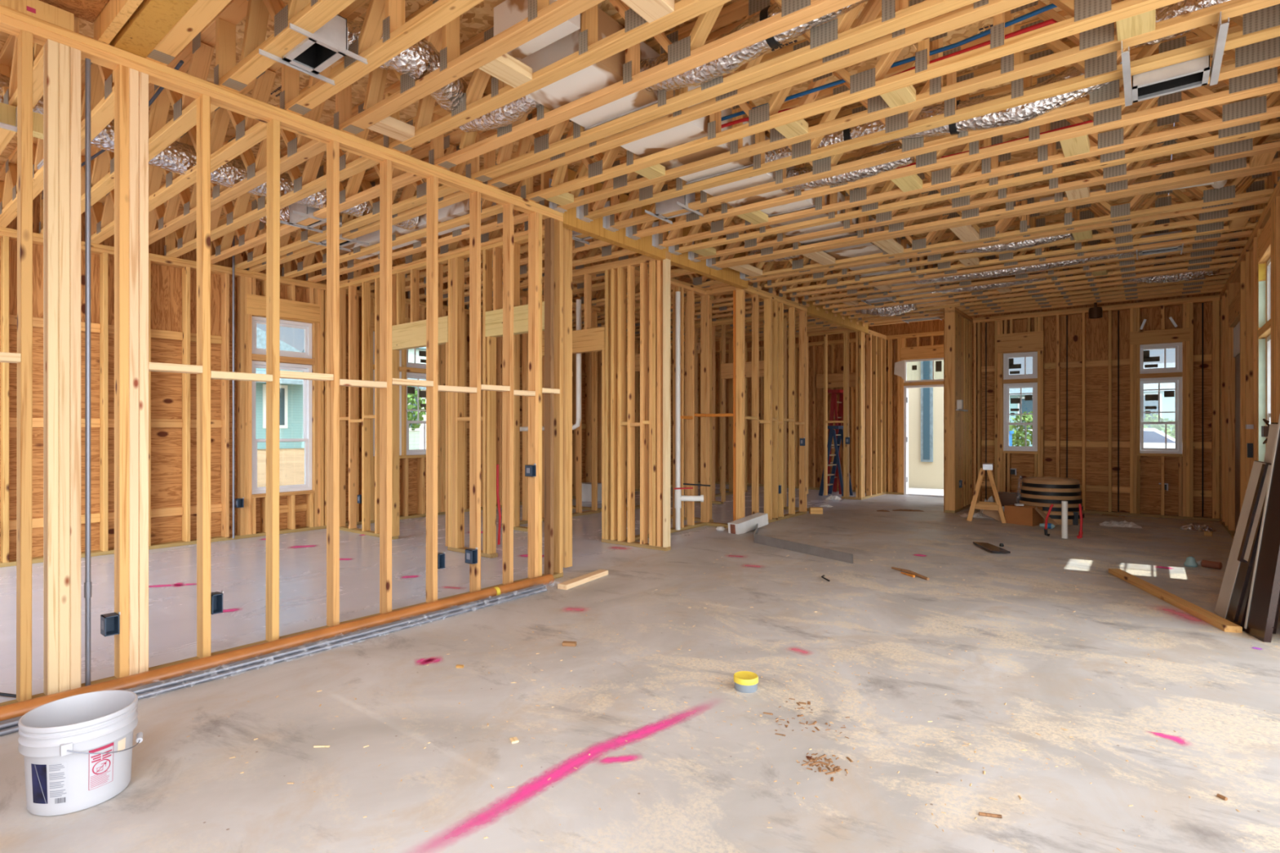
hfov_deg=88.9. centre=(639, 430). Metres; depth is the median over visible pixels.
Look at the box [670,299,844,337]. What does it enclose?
truss
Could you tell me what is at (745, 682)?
round tin
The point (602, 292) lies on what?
truss
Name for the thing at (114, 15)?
board
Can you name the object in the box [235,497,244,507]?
junction box
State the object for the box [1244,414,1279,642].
leaning boards
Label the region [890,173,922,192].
block
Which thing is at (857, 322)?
truss
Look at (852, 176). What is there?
flexible duct
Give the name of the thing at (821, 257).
block
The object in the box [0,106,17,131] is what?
hanger
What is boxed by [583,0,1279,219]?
truss
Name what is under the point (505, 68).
block
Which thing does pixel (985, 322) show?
stud
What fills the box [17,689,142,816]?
bucket
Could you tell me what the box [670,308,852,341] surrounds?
truss
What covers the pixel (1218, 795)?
wood splinter
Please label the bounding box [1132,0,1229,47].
flexible duct
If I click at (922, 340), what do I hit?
wall
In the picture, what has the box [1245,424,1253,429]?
door catch
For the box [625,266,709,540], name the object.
wall
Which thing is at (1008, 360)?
window
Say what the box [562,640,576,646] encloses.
wood offcut
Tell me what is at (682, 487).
tube
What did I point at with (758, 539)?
flashing strip
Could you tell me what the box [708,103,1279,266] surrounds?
truss
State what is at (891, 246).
block
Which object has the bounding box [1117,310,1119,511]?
rod
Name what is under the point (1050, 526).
plastic bottle
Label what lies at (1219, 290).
truss
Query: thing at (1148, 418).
tree
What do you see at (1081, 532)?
stub
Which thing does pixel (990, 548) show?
board
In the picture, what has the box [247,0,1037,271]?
truss
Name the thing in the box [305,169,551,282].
truss
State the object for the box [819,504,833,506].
debris
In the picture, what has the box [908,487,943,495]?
yard
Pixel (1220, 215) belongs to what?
truss
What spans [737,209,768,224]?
block
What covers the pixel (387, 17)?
truss
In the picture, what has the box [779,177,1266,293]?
truss
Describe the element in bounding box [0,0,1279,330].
ceiling
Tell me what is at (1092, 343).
wall
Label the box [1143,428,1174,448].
parked car
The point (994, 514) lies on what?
cardboard box
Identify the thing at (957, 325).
wall
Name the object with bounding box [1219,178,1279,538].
wall
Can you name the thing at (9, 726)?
conduit pipes
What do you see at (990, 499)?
paper scrap
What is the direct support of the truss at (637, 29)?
on the wall at (64, 49)
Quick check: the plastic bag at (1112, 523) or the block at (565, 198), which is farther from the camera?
the plastic bag at (1112, 523)
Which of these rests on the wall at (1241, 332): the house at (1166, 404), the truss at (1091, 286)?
the truss at (1091, 286)
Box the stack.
[582,482,601,502]
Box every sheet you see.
[39,0,108,22]
[1258,280,1265,327]
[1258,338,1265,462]
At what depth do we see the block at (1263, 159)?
4.41 m
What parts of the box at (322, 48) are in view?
hanger rail, hanger rail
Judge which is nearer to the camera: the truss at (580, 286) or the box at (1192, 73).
the box at (1192, 73)
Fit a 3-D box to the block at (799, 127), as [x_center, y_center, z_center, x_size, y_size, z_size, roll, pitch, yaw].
[0.919,-1.853,3.971,0.140,0.060,0.189,0,0,38]
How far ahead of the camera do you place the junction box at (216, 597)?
3.46 m
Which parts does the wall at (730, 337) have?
plate, plate, plate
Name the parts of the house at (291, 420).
pane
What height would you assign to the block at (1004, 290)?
0.060 m
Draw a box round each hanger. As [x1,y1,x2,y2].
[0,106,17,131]
[549,177,566,213]
[576,189,592,222]
[602,200,618,231]
[626,211,639,239]
[652,221,666,248]
[668,231,681,255]
[688,241,701,262]
[706,257,717,268]
[739,271,751,280]
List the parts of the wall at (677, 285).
plate, plate, plate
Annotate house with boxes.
[255,327,304,448]
[302,346,426,449]
[906,360,943,488]
[1009,380,1174,446]
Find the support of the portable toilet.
on the yard
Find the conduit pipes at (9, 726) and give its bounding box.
[0,584,546,736]
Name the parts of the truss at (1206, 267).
connector plate, connector plate, connector plate, connector plate, connector plate, connector plate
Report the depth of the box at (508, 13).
3.24 m
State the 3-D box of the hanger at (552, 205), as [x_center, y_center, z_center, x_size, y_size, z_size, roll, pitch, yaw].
[-0.662,-1.937,5.384,0.072,0.246,0.172,0,0,38]
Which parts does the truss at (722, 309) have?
connector plate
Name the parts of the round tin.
lid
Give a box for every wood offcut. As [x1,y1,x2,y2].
[455,664,463,668]
[509,737,519,743]
[557,568,608,590]
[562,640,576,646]
[808,506,822,514]
[1204,531,1213,536]
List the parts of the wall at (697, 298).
plate, plate, plate, plate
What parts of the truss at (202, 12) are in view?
connector plate, connector plate, connector plate, connector plate, connector plate, bearing plate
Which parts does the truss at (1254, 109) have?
connector plate, connector plate, connector plate, connector plate, connector plate, connector plate, connector plate, connector plate, connector plate, connector plate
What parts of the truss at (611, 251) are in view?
connector plate, connector plate, connector plate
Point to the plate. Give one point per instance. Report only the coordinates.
(19, 708)
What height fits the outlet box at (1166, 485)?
0.105 m
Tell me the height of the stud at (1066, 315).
2.932 m
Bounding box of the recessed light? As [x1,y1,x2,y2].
[1088,302,1102,318]
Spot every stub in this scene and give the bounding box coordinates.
[1044,503,1053,536]
[1061,501,1067,538]
[1076,504,1083,538]
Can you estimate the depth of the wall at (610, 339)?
6.97 m
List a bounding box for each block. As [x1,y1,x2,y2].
[367,115,414,142]
[478,53,532,88]
[545,192,573,205]
[621,0,674,22]
[634,164,665,179]
[692,247,715,256]
[728,263,762,276]
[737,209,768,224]
[774,119,808,138]
[802,250,835,265]
[842,297,858,305]
[872,238,903,254]
[873,280,892,290]
[880,84,915,108]
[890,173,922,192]
[950,224,979,242]
[959,253,979,266]
[996,287,1011,292]
[1059,134,1089,157]
[1065,186,1089,200]
[1071,230,1092,240]
[1091,264,1107,276]
[1115,8,1155,40]
[1204,263,1217,271]
[1228,210,1249,229]
[1248,151,1276,167]
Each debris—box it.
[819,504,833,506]
[892,509,924,511]
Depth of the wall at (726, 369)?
10.81 m
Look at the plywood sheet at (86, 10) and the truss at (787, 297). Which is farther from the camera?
the truss at (787, 297)
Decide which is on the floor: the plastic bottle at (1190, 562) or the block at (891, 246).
the plastic bottle at (1190, 562)
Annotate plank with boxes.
[1108,568,1242,633]
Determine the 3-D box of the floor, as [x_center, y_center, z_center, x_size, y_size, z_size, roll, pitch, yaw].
[0.628,1.329,7.059,9.500,0.201,14.300,0,0,38]
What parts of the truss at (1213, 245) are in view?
connector plate, connector plate, connector plate, connector plate, connector plate, connector plate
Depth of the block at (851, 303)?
9.38 m
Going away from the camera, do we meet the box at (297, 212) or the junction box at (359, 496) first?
the box at (297, 212)
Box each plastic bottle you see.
[1039,523,1054,528]
[1183,556,1197,567]
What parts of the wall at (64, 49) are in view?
plate, plate, plate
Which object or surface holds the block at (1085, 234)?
attached to the truss at (1220, 215)
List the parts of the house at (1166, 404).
pane, pane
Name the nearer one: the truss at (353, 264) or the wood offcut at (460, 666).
the wood offcut at (460, 666)
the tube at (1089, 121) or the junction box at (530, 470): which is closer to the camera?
the tube at (1089, 121)
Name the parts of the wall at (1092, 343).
sheathing panel, sheathing panel, sheathing panel, sill plate, rail, sheathing panel, sheathing panel, sheathing panel, sheathing panel, sheathing panel, plate, plate, plate, sheathing panel, sill plate, rail, sheathing panel, sheathing panel, sheathing panel, sheathing panel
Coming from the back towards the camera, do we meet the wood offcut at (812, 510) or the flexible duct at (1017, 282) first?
the wood offcut at (812, 510)
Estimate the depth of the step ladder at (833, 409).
12.62 m
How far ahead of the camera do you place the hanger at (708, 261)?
7.24 m
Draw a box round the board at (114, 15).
[93,0,142,44]
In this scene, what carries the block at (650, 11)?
attached to the truss at (637, 29)
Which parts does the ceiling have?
subfloor panel, subfloor panel, subfloor panel, subfloor panel, subfloor panel, subfloor panel, subfloor panel, subfloor panel, subfloor panel, subfloor panel, subfloor panel, subfloor panel, subfloor panel, subfloor panel, subfloor panel, subfloor panel, subfloor panel, subfloor panel, subfloor panel, subfloor panel, subfloor panel, subfloor panel, subfloor panel, subfloor panel, subfloor panel, subfloor panel, subfloor panel, subfloor panel, subfloor panel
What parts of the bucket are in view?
wire handle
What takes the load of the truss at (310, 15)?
on the wall at (64, 49)
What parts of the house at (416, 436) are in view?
pane, porch post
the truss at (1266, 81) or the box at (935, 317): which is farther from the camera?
the box at (935, 317)
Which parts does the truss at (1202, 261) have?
connector plate, connector plate, connector plate, connector plate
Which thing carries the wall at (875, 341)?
on the floor
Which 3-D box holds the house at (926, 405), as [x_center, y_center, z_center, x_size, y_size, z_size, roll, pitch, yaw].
[6.501,-1.470,18.396,6.300,5.800,3.700,0,0,38]
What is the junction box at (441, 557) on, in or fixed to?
attached to the wall at (64, 49)
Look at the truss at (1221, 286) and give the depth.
9.33 m
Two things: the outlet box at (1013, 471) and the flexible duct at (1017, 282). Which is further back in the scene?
the outlet box at (1013, 471)
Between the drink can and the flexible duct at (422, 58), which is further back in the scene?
the drink can
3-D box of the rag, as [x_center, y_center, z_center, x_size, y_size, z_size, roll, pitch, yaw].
[3.441,1.192,11.587,0.280,0.075,0.218,0,0,27]
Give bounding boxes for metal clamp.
[1261,418,1269,444]
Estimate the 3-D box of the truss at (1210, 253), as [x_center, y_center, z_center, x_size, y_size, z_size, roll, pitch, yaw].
[4.395,-2.025,8.095,4.698,0.409,0.091,0,0,38]
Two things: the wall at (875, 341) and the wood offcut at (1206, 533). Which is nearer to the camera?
the wood offcut at (1206, 533)
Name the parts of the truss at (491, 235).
connector plate, connector plate, connector plate, connector plate, connector plate, connector plate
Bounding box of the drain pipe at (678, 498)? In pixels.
[674,291,703,529]
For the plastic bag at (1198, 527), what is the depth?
7.98 m
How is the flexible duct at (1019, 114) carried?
attached to the duct at (603, 73)
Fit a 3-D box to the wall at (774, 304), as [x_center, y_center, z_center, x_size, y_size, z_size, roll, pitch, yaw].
[1.819,-0.295,8.851,0.089,3.050,1.950,0,0,38]
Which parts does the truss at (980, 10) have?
connector plate, bearing plate, connector plate, connector plate, connector plate, connector plate, connector plate, connector plate, connector plate, connector plate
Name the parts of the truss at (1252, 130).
connector plate, connector plate, connector plate, connector plate, connector plate, connector plate, connector plate, connector plate, connector plate, connector plate, connector plate, connector plate, connector plate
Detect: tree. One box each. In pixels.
[407,386,426,431]
[1008,411,1032,448]
[1008,421,1016,446]
[1143,409,1174,438]
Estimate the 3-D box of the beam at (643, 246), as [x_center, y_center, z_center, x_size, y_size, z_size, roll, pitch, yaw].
[0.309,-1.972,6.753,0.083,0.475,3.195,0,0,38]
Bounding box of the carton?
[728,512,768,534]
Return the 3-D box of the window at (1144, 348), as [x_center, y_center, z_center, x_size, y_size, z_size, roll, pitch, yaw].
[7.341,-0.444,9.232,0.498,1.547,0.080,0,0,38]
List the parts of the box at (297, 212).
hanger rail, hanger rail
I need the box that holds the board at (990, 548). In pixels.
[973,542,1010,553]
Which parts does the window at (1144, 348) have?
sash, transom sash, sash, frame, frame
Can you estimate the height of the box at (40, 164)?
0.172 m
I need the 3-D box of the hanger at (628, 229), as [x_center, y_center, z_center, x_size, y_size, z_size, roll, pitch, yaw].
[-0.053,-1.937,6.164,0.072,0.246,0.172,0,0,38]
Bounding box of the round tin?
[733,671,758,693]
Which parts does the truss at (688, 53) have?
connector plate, connector plate, connector plate, connector plate, connector plate, connector plate, connector plate, bearing plate, connector plate, connector plate, connector plate, connector plate, connector plate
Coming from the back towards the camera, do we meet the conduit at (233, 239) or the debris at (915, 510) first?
the debris at (915, 510)
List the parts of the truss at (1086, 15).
connector plate, connector plate, connector plate, connector plate, connector plate, connector plate, bearing plate, connector plate, connector plate, connector plate, connector plate, connector plate, connector plate, connector plate, connector plate, connector plate, connector plate, connector plate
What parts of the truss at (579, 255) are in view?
connector plate, connector plate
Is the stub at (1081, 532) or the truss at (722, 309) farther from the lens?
the truss at (722, 309)
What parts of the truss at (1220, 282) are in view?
connector plate, connector plate, connector plate, connector plate, connector plate, connector plate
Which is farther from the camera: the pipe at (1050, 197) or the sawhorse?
the sawhorse
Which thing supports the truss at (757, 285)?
on the wall at (172, 281)
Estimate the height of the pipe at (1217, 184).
0.141 m
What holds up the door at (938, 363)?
in the wall at (922, 340)
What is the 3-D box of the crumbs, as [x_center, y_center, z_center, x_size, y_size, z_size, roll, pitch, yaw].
[0.666,1.227,2.640,0.364,0.005,0.682,0,0,16]
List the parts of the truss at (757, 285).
connector plate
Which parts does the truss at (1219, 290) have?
connector plate, connector plate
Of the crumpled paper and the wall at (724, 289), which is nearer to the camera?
the crumpled paper
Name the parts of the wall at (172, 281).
sheathing panel, sheathing panel, sheathing panel, sheathing panel, sheathing panel, sheathing panel, sheathing panel, sheathing panel, sheathing panel, sill plate, rail, sheathing panel, sheathing panel, sheathing panel, plate, plate, plate, sheathing panel, sill plate, rail, sheathing panel, sheathing panel, sheathing panel, sheathing panel, sheathing panel, sheathing panel, sheathing panel, sheathing panel, sheathing panel, sheathing panel, sheathing panel, sheathing panel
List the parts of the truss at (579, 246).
connector plate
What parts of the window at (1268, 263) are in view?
frame, frame, sash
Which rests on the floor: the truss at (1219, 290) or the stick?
the stick
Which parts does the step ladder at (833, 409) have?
rail, rail, rail, rail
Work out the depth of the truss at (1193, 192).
6.13 m
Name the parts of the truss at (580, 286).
connector plate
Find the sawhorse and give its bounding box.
[966,462,1006,523]
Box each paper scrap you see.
[958,511,989,518]
[979,496,994,512]
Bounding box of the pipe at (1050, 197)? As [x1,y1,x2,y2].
[1040,177,1213,201]
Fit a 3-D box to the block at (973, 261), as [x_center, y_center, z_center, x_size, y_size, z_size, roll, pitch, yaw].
[3.574,-1.853,7.094,0.140,0.060,0.339,0,0,38]
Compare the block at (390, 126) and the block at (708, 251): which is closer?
the block at (390, 126)
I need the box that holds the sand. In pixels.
[257,448,304,487]
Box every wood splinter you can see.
[313,745,329,747]
[900,572,915,577]
[978,812,1002,818]
[1216,793,1227,800]
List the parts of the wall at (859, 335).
plate, plate, plate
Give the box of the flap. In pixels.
[893,360,904,380]
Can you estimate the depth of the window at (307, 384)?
7.94 m
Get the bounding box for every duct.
[0,73,418,230]
[258,205,288,224]
[339,190,495,259]
[346,19,467,112]
[458,95,541,132]
[518,6,959,304]
[640,0,867,91]
[747,244,801,262]
[764,62,1121,173]
[781,142,914,191]
[854,299,916,316]
[915,241,1137,284]
[931,271,1046,293]
[954,233,1071,253]
[1127,262,1219,283]
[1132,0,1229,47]
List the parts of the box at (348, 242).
hanger rail, hanger rail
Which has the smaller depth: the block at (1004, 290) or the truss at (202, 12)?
the truss at (202, 12)
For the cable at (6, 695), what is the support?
on the floor
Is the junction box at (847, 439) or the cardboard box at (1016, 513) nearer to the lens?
the cardboard box at (1016, 513)
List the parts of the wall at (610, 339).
plate, plate, plate, plate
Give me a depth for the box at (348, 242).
6.33 m
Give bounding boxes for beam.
[0,102,43,139]
[109,0,197,57]
[562,168,748,288]
[801,281,868,333]
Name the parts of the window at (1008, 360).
frame, frame, sash, transom sash, sash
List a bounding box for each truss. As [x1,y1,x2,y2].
[0,0,231,227]
[0,16,79,155]
[39,0,355,234]
[90,0,484,244]
[148,0,604,244]
[164,0,730,257]
[210,0,861,263]
[234,0,980,269]
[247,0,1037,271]
[281,0,1183,278]
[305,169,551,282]
[339,184,544,281]
[357,214,589,290]
[391,222,610,291]
[407,237,636,299]
[425,240,644,302]
[446,244,671,306]
[466,248,690,309]
[480,254,695,311]
[520,273,724,305]
[556,0,1279,209]
[572,263,776,323]
[572,267,728,311]
[572,267,786,327]
[572,274,761,313]
[582,276,798,329]
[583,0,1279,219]
[597,283,808,328]
[609,24,1279,229]
[626,282,819,333]
[626,288,828,336]
[628,20,1279,237]
[635,292,836,338]
[658,53,1279,247]
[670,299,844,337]
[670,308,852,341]
[670,316,858,343]
[670,318,864,345]
[674,67,1279,253]
[693,94,1279,260]
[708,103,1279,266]
[718,129,1279,268]
[742,138,1279,279]
[749,152,1277,282]
[764,171,1274,288]
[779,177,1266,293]
[790,191,1260,297]
[801,204,1255,302]
[813,217,1250,306]
[822,228,1246,309]
[831,230,1242,312]
[840,237,1239,315]
[848,246,1235,319]
[856,254,1232,321]
[862,262,1229,324]
[868,262,1227,326]
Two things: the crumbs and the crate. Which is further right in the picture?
the crate
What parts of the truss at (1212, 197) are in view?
connector plate, connector plate, connector plate, connector plate, connector plate, connector plate, connector plate, connector plate, connector plate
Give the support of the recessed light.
hanging from the truss at (1219, 290)
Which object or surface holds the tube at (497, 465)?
on the floor
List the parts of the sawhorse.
rail, rail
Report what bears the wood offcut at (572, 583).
on the floor
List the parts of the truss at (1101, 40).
connector plate, connector plate, connector plate, connector plate, connector plate, connector plate, connector plate, connector plate, connector plate, connector plate, connector plate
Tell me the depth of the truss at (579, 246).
7.10 m
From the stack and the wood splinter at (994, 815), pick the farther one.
the stack
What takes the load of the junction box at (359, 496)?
attached to the wall at (412, 335)
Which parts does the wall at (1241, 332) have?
plate, plate, plate, rail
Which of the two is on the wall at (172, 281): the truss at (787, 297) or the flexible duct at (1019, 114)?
the truss at (787, 297)
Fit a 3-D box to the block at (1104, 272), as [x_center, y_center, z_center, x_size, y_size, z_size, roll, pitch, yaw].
[5.344,-1.853,7.589,0.140,0.060,0.279,0,0,38]
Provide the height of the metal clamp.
0.194 m
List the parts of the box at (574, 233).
hanger rail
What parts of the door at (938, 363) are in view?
transom sash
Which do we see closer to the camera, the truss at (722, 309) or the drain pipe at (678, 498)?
the drain pipe at (678, 498)
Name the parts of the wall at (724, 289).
plate, plate, plate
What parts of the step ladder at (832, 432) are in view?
rail, rail, rail, rail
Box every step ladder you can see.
[818,426,853,496]
[827,389,843,494]
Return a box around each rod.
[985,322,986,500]
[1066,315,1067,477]
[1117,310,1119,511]
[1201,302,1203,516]
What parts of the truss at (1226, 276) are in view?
connector plate, connector plate, connector plate, connector plate, connector plate, connector plate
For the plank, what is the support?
on the floor
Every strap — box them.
[1139,319,1146,329]
[1168,316,1177,327]
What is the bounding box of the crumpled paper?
[715,526,725,530]
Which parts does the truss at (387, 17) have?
connector plate, connector plate, connector plate, connector plate, bearing plate, connector plate, connector plate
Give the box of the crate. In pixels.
[998,491,1019,506]
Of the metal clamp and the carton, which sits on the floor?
the carton
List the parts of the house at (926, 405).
pane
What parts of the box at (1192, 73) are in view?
hanger arm, hanger arm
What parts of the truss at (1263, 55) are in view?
connector plate, connector plate, connector plate, connector plate, connector plate, connector plate, connector plate, connector plate, connector plate, connector plate, connector plate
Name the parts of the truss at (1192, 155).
connector plate, connector plate, connector plate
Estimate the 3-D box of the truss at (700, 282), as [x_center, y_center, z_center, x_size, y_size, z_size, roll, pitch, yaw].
[-0.481,-2.025,9.238,4.210,0.409,0.091,0,0,38]
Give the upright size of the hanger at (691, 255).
0.246 m
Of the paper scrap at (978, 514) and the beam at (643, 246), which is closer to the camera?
the beam at (643, 246)
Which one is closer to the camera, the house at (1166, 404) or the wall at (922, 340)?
the wall at (922, 340)
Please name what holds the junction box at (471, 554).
attached to the wall at (64, 49)
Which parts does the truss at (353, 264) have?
connector plate, connector plate, connector plate, connector plate, connector plate, connector plate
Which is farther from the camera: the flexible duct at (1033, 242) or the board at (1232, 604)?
the flexible duct at (1033, 242)
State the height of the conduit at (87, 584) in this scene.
2.940 m
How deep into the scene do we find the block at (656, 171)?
4.62 m
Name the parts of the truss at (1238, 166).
connector plate, connector plate, connector plate, connector plate, connector plate, connector plate, connector plate, connector plate, connector plate, connector plate, connector plate, connector plate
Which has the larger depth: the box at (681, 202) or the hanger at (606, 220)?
the hanger at (606, 220)
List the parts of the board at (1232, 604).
moulding, moulding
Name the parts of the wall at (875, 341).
plate, plate, plate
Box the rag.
[826,495,841,500]
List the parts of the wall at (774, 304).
plate, plate, plate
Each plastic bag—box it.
[1099,520,1142,528]
[1178,523,1217,532]
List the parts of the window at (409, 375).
frame, sash, transom sash, sash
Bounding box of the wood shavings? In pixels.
[186,517,1277,852]
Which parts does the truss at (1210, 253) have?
connector plate, connector plate, connector plate, connector plate, connector plate, connector plate, connector plate, connector plate, connector plate, connector plate, connector plate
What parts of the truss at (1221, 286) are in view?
connector plate, connector plate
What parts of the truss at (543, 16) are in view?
connector plate, connector plate, connector plate, connector plate, connector plate, connector plate, bearing plate, connector plate, connector plate, connector plate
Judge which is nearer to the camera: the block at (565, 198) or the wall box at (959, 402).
the block at (565, 198)
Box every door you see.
[903,357,943,497]
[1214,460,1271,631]
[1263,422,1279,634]
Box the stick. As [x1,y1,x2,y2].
[891,567,928,580]
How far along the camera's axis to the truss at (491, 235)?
6.82 m
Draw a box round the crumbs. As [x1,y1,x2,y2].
[762,697,853,782]
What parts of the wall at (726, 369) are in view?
plate, plate, plate, plate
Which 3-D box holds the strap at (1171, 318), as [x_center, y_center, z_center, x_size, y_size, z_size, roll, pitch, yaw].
[7.397,-1.500,9.056,0.097,0.153,0.003,0,0,38]
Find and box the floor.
[0,484,1279,852]
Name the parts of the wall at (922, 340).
sheathing panel, sheathing panel, plate, plate, plate, sheathing panel, sheathing panel, rail, sheathing panel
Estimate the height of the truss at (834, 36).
0.411 m
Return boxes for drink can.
[1195,560,1222,569]
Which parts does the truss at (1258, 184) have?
connector plate, connector plate, connector plate, connector plate, connector plate, connector plate, connector plate, connector plate, connector plate, connector plate, connector plate, connector plate, connector plate, connector plate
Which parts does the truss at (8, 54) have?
connector plate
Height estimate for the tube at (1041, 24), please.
0.059 m
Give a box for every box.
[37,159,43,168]
[100,611,119,636]
[210,591,223,614]
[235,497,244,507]
[258,14,368,85]
[280,203,342,232]
[308,225,369,251]
[357,494,361,503]
[437,551,444,568]
[465,547,477,564]
[493,0,580,59]
[524,463,536,476]
[572,230,593,244]
[644,192,703,224]
[778,484,781,493]
[800,437,804,445]
[845,436,849,444]
[861,291,895,305]
[902,309,941,323]
[956,400,963,408]
[959,479,962,488]
[982,509,1004,520]
[1004,503,1057,526]
[1009,468,1016,475]
[1121,11,1229,106]
[1136,230,1183,259]
[1159,483,1168,490]
[1246,443,1253,457]
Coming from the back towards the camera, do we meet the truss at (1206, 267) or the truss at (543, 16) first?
the truss at (1206, 267)
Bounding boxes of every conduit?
[84,57,91,686]
[232,235,235,538]
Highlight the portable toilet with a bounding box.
[1008,431,1013,446]
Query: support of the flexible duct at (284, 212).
on the truss at (688, 53)
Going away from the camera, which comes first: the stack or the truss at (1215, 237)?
the truss at (1215, 237)
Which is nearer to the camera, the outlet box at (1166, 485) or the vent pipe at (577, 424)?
the vent pipe at (577, 424)
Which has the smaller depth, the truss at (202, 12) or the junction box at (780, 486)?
the truss at (202, 12)
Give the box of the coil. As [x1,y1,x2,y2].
[1018,476,1084,525]
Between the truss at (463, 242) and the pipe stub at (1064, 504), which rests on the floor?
the pipe stub at (1064, 504)
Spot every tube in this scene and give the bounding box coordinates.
[496,464,501,544]
[674,487,693,489]
[683,483,710,486]
[721,3,1057,120]
[721,18,1057,128]
[893,120,1093,169]
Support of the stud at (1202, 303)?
attached to the wall at (1092, 343)
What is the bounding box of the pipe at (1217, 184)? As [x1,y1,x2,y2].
[1211,179,1226,188]
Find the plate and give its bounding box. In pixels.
[0,573,554,721]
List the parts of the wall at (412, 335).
plate, plate, plate, plate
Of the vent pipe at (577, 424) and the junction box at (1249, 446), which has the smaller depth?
the junction box at (1249, 446)
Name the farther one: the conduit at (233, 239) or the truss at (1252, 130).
the conduit at (233, 239)
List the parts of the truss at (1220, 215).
connector plate, connector plate, connector plate, connector plate, connector plate, connector plate, connector plate, connector plate, connector plate, connector plate, connector plate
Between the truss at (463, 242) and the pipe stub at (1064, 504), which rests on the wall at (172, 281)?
the truss at (463, 242)
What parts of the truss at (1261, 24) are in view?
connector plate, connector plate, connector plate, connector plate, connector plate, connector plate, connector plate, connector plate, connector plate, connector plate, connector plate, connector plate, connector plate, connector plate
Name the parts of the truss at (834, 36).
connector plate, connector plate, connector plate, connector plate, connector plate, connector plate, connector plate, connector plate, bearing plate, connector plate, connector plate, connector plate, connector plate, connector plate, connector plate, connector plate, connector plate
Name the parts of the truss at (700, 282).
connector plate, connector plate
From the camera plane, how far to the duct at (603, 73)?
4.26 m
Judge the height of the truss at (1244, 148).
0.409 m
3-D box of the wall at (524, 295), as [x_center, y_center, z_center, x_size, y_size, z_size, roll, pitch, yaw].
[-1.180,-0.295,9.040,0.089,3.050,1.803,0,0,38]
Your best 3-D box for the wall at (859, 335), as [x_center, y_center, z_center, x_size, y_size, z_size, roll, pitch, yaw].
[2.780,-0.295,12.414,2.900,3.050,0.089,0,0,38]
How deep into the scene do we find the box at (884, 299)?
9.15 m
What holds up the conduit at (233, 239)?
attached to the wall at (172, 281)
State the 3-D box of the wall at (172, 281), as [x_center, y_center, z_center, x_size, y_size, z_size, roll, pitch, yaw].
[-2.627,-0.495,9.919,0.153,3.449,13.600,0,0,38]
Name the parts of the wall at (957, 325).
sheathing panel, plate, plate, plate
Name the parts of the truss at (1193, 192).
connector plate, connector plate, connector plate, connector plate, connector plate, connector plate, connector plate, connector plate, connector plate, connector plate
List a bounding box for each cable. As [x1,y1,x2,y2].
[0,692,16,697]
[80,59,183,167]
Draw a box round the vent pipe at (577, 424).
[520,299,581,431]
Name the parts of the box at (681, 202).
hanger rail, hanger rail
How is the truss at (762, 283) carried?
on the wall at (172, 281)
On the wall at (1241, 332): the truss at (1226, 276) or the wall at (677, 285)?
the truss at (1226, 276)
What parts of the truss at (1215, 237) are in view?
connector plate, connector plate, connector plate, connector plate, connector plate, connector plate, connector plate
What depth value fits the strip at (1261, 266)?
5.65 m
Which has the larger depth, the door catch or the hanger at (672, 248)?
the hanger at (672, 248)
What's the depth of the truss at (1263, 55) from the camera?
4.07 m
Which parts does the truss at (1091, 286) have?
connector plate, connector plate, connector plate, connector plate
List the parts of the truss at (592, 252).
connector plate, connector plate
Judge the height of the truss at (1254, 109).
0.409 m
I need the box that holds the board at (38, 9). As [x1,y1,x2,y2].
[0,0,74,31]
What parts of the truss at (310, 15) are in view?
connector plate, connector plate, connector plate, connector plate, bearing plate, connector plate, connector plate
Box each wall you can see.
[0,4,563,706]
[0,194,700,567]
[339,225,572,568]
[502,250,671,551]
[502,289,599,524]
[572,294,713,522]
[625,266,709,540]
[626,311,733,510]
[694,311,809,511]
[706,284,735,528]
[715,319,943,494]
[719,328,862,499]
[735,285,807,523]
[862,329,886,499]
[943,306,972,513]
[963,268,1225,521]
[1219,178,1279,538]
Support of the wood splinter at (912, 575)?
on the floor
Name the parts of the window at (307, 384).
sash, transom sash, sash, frame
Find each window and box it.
[252,315,311,493]
[406,348,426,455]
[1003,351,1037,451]
[1140,342,1182,453]
[1266,257,1271,437]
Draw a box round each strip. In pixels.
[754,523,853,564]
[1258,263,1265,279]
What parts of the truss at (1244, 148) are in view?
connector plate, connector plate, connector plate, connector plate, connector plate, connector plate, connector plate, connector plate, connector plate, connector plate, connector plate, connector plate, connector plate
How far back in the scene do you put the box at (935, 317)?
10.71 m
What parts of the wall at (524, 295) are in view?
plate, plate, plate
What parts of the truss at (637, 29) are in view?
connector plate, connector plate, connector plate, connector plate, connector plate, connector plate, connector plate, connector plate, bearing plate, connector plate, connector plate, connector plate, connector plate, connector plate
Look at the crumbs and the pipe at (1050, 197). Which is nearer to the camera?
the crumbs
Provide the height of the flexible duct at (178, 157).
0.284 m
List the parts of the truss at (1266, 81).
connector plate, connector plate, connector plate, connector plate, connector plate, connector plate, connector plate, connector plate, connector plate, connector plate, connector plate, connector plate, connector plate, connector plate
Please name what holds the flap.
attached to the wall at (922, 340)

